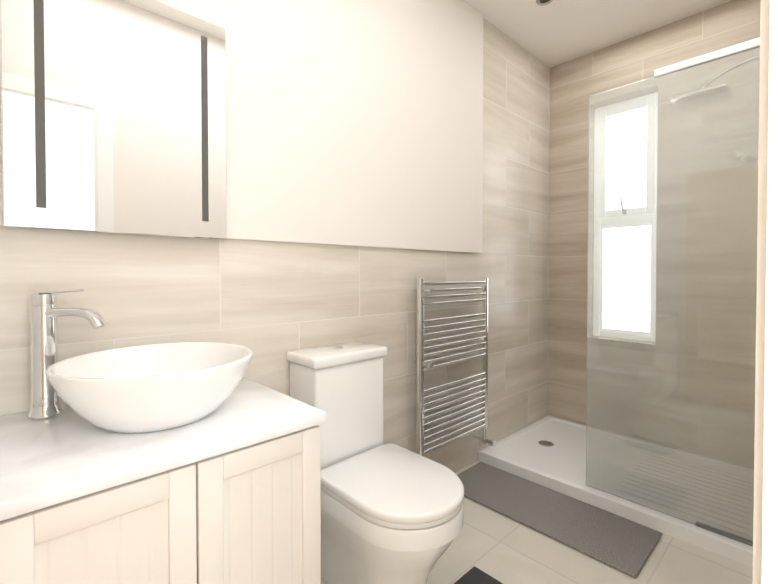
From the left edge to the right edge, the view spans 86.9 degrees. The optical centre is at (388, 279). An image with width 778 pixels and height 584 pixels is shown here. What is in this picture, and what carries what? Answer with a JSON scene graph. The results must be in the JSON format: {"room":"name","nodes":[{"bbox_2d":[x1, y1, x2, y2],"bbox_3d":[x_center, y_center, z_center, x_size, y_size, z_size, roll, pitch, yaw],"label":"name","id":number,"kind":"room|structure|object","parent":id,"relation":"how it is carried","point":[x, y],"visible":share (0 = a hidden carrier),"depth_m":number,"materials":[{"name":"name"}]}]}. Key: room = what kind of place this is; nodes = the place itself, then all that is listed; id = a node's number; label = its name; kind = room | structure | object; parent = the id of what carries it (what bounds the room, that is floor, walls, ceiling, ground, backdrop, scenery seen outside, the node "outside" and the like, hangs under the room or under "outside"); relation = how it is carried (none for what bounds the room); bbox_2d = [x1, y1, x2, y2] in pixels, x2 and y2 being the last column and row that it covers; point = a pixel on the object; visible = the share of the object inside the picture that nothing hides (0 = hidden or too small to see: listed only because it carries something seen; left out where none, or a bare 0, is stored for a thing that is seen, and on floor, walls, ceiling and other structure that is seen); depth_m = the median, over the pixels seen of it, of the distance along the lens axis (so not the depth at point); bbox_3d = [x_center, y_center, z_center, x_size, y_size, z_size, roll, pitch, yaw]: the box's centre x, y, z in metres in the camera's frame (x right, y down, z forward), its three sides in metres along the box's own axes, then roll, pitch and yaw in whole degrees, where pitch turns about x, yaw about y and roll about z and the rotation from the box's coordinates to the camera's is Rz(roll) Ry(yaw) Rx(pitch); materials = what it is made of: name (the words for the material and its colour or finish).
{"room":"bathroom","nodes":[
{"label":"bathroom","id":0,"kind":"room"},
{"bbox_2d":[0,18,549,472],"bbox_3d":[0.076,-0.233,2.106,3.550,2.690,0.100,-1,1,-44],"label":"wall","id":1,"kind":"structure","parent":0,"point":[270,304],"depth_m":1.85,"materials":[{"name":"tile"}]},
{"bbox_2d":[0,0,226,238],"bbox_3d":[-0.763,-0.487,1.210,0.556,0.710,0.036,-1,1,-44],"label":"mirror","id":2,"kind":"object","parent":1,"relation":"attached to","point":[113,116],"visible":0.92,"depth_m":1.17,"materials":[{"name":"white mirror"}]},
{"bbox_2d":[0,0,482,252],"bbox_3d":[-0.269,-0.859,1.690,2.290,1.426,0.014,-1,1,-44],"label":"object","id":3,"kind":"structure","parent":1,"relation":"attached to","point":[354,122],"depth_m":1.79,"materials":[{"name":"white"}]},
{"bbox_2d":[413,277,495,455],"bbox_3d":[0.351,0.479,2.205,0.600,0.973,0.147,-1,1,-44],"label":"towel rail","id":4,"kind":"object","parent":1,"relation":"attached to","point":[420,361],"visible":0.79,"depth_m":2.15,"materials":[{"name":"silver metal"}]},
{"bbox_2d":[321,461,752,583],"bbox_3d":[1.006,1.177,1.149,3.550,0.100,2.800,-1,1,-44],"label":"floor","id":5,"kind":"structure","parent":0,"point":[501,548],"depth_m":1.63,"materials":[{"name":"tile"}]},
{"bbox_2d":[0,377,325,583],"bbox_3d":[-0.630,0.736,1.003,0.774,0.782,0.543,-1,1,-44],"label":"bathroom vanity","id":6,"kind":"object","parent":5,"relation":"on","point":[228,491],"visible":0.9,"depth_m":0.86,"materials":[{"name":"white paint"}]},
{"bbox_2d":[27,289,107,419],"bbox_3d":[-0.811,0.184,1.035,0.152,0.318,0.152,-1,1,-44],"label":"faucet","id":7,"kind":"object","parent":6,"relation":"on","point":[45,311],"visible":1,"depth_m":1.02,"materials":[{"name":"silver metal"}]},
{"bbox_2d":[45,342,252,432],"bbox_3d":[-0.578,0.270,1.038,0.446,0.148,0.446,-1,1,-44],"label":"basin","id":8,"kind":"object","parent":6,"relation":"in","point":[147,388],"visible":1,"depth_m":0.92,"materials":[{"name":"white ceramic"}]},
{"bbox_2d":[287,341,463,583],"bbox_3d":[-0.041,0.697,1.474,0.382,0.846,0.671,-1,1,-44],"label":"toilet","id":9,"kind":"object","parent":5,"relation":"on","point":[391,513],"visible":0.96,"depth_m":1.41,"materials":[{"name":"white ceramic"}]},
{"bbox_2d":[454,566,502,583],"bbox_3d":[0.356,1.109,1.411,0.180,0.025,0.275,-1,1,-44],"label":"bath mat","id":10,"kind":"object","parent":5,"relation":"on","point":[474,575],"visible":0.96,"depth_m":1.50,"materials":[{"name":"grey fabric"}]},
{"bbox_2d":[457,462,661,577],"bbox_3d":[0.735,1.106,1.994,0.373,0.014,0.930,-1,1,-44],"label":"bath mat","id":11,"kind":"object","parent":5,"relation":"on","point":[620,543],"visible":0.85,"depth_m":1.89,"materials":[{"name":"grey fabric"}]},
{"bbox_2d":[478,415,753,567],"bbox_3d":[1.360,1.078,2.312,0.927,0.060,1.394,-1,1,-44],"label":"shower tray","id":12,"kind":"object","parent":5,"relation":"on","point":[548,451],"visible":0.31,"depth_m":2.21,"materials":[{"name":"white ceramic"}]},
{"bbox_2d":[586,37,759,545],"bbox_3d":[1.273,0.058,1.793,0.028,1.998,0.781,-1,1,-44],"label":"screen","id":13,"kind":"object","parent":12,"relation":"on","point":[724,53],"visible":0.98,"depth_m":1.80,"materials":[{"name":"clear glass"}]},
{"bbox_2d":[464,0,731,67],"bbox_3d":[1.006,-1.613,1.106,3.550,0.100,2.800,-1,1,-44],"label":"ceiling","id":14,"kind":"structure","parent":0,"point":[553,33],"depth_m":2.51,"materials":[{"name":"white paint"}]},
{"bbox_2d":[536,0,552,5],"bbox_3d":[0.881,-1.578,2.319,0.094,0.006,0.094,-1,1,-44],"label":"recessed light","id":15,"kind":"object","parent":14,"relation":"in","point":[542,2],"visible":1,"depth_m":2.34,"materials":[{"name":"silver metal"}]},
{"bbox_2d":[548,0,760,467],"bbox_3d":[1.823,-0.242,2.663,0.250,2.690,1.500,-1,1,-44],"label":"wall","id":16,"kind":"structure","parent":0,"point":[576,83],"depth_m":2.58,"materials":[{"name":"tile"}]},
{"bbox_2d":[593,92,657,341],"bbox_3d":[1.664,-0.407,2.861,0.203,1.745,0.520,-1,1,-44],"label":"window","id":17,"kind":"structure","parent":16,"relation":"in","point":[649,240],"depth_m":2.83,"materials":[{"name":"white glass"}]},
{"bbox_3d":[1.877,-0.227,1.749,0.930,2.690,0.100,-1,1,-44],"label":"tiled wall","id":18,"kind":"structure","parent":0,"visible":0},
{"bbox_2d":[671,56,759,367],"bbox_3d":[1.671,-0.272,1.972,0.350,1.544,0.502,-1,1,-44],"label":"shower head","id":19,"kind":"object","parent":18,"relation":"attached to","point":[712,100],"depth_m":2.00,"materials":[{"name":"silver metal"}]},
{"bbox_3d":[0.928,-0.213,0.847,1.690,2.690,0.100,-1,1,-44],"label":"wall","id":20,"kind":"structure","parent":0,"visible":0},
{"bbox_2d":[753,0,777,583],"bbox_3d":[0.126,0.083,0.092,0.638,2.120,0.105,-1,1,-44],"label":"door frame","id":21,"kind":"structure","parent":20,"relation":"attached to","point":[765,541],"depth_m":0.28,"materials":[{"name":"white plastic"}]}
]}

